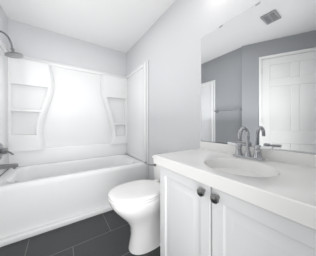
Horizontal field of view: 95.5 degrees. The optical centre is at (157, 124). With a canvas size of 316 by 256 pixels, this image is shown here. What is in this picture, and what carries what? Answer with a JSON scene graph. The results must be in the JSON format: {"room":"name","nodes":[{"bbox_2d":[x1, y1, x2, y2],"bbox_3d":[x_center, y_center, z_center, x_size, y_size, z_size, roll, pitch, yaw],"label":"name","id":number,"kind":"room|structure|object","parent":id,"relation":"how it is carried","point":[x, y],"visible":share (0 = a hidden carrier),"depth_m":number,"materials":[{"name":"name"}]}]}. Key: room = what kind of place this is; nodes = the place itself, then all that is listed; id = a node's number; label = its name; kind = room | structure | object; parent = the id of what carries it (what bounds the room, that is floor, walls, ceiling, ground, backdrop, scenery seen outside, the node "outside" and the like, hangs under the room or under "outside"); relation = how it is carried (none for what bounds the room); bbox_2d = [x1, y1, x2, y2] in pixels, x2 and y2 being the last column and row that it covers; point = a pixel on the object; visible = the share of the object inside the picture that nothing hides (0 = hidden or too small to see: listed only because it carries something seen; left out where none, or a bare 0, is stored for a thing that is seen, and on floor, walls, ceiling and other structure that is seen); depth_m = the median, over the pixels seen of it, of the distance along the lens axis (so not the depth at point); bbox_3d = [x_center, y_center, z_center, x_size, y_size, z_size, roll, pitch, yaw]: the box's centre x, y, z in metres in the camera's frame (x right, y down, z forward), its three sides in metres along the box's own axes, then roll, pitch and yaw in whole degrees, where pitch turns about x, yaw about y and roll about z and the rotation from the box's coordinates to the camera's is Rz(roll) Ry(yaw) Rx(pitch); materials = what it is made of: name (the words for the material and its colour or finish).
{"room":"bathroom","nodes":[
{"label":"bathroom","id":0,"kind":"room"},
{"bbox_2d":[0,5,6,174],"bbox_3d":[-1.772,-0.150,1.569,0.100,2.280,0.350,0,0,-34],"label":"wall","id":1,"kind":"structure","parent":0,"point":[3,25],"depth_m":1.63,"materials":[{"name":"paint"}]},
{"bbox_2d":[7,18,125,75],"bbox_3d":[-1.230,-0.150,2.211,1.720,2.280,0.100,0,0,-34],"label":"wall","id":2,"kind":"structure","parent":0,"point":[27,40],"depth_m":2.06,"materials":[{"name":"paint"}]},
{"bbox_2d":[0,210,159,255],"bbox_3d":[-0.820,1.040,0.857,2.570,0.100,2.800,0,0,-34],"label":"floor","id":3,"kind":"structure","parent":0,"point":[108,233],"depth_m":1.21,"materials":[{"name":"tile"}]},
{"bbox_2d":[0,30,147,246],"bbox_3d":[-0.974,0.008,1.834,1.516,1.964,0.808,0,0,-34],"label":"bathtub","id":4,"kind":"object","parent":3,"relation":"on","point":[71,137],"visible":0.98,"depth_m":1.86,"materials":[{"name":"plastic"}]},
{"bbox_2d":[108,155,159,254],"bbox_3d":[-0.072,0.651,1.236,0.694,0.677,0.409,0,0,-34],"label":"toilet","id":5,"kind":"object","parent":3,"relation":"on","point":[135,204],"visible":0.69,"depth_m":1.10,"materials":[{"name":"ceramic"}]},
{"bbox_2d":[154,126,315,255],"bbox_3d":[0.400,0.500,0.728,0.497,0.979,0.841,0,0,-34],"label":"bathroom vanity","id":6,"kind":"object","parent":3,"relation":"on","point":[229,199],"visible":1,"depth_m":0.60,"materials":[{"name":"paint"}]},
{"bbox_2d":[227,126,273,161],"bbox_3d":[0.499,0.105,0.827,0.134,0.189,0.242,0,0,-34],"label":"faucet","id":7,"kind":"object","parent":6,"relation":"on","point":[238,156],"depth_m":0.83,"materials":[{"name":"silver metal"}]},
{"bbox_2d":[0,0,174,52],"bbox_3d":[-0.820,-1.340,0.857,2.570,0.100,2.800,0,0,-34],"label":"ceiling","id":8,"kind":"structure","parent":0,"point":[124,26],"depth_m":1.73,"materials":[{"name":"paint"}]},
{"bbox_2d":[126,0,262,179],"bbox_3d":[0.200,-0.150,1.553,0.100,2.280,2.600,0,0,-34],"label":"wall","id":9,"kind":"structure","parent":0,"point":[167,45],"depth_m":1.47,"materials":[{"name":"paint"}]},
{"bbox_2d":[201,0,315,153],"bbox_3d":[0.601,-0.296,0.867,0.007,0.872,0.836,0,0,-34],"label":"mirror","id":10,"kind":"object","parent":9,"relation":"attached to","point":[258,70],"visible":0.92,"depth_m":0.84,"materials":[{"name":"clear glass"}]}
]}

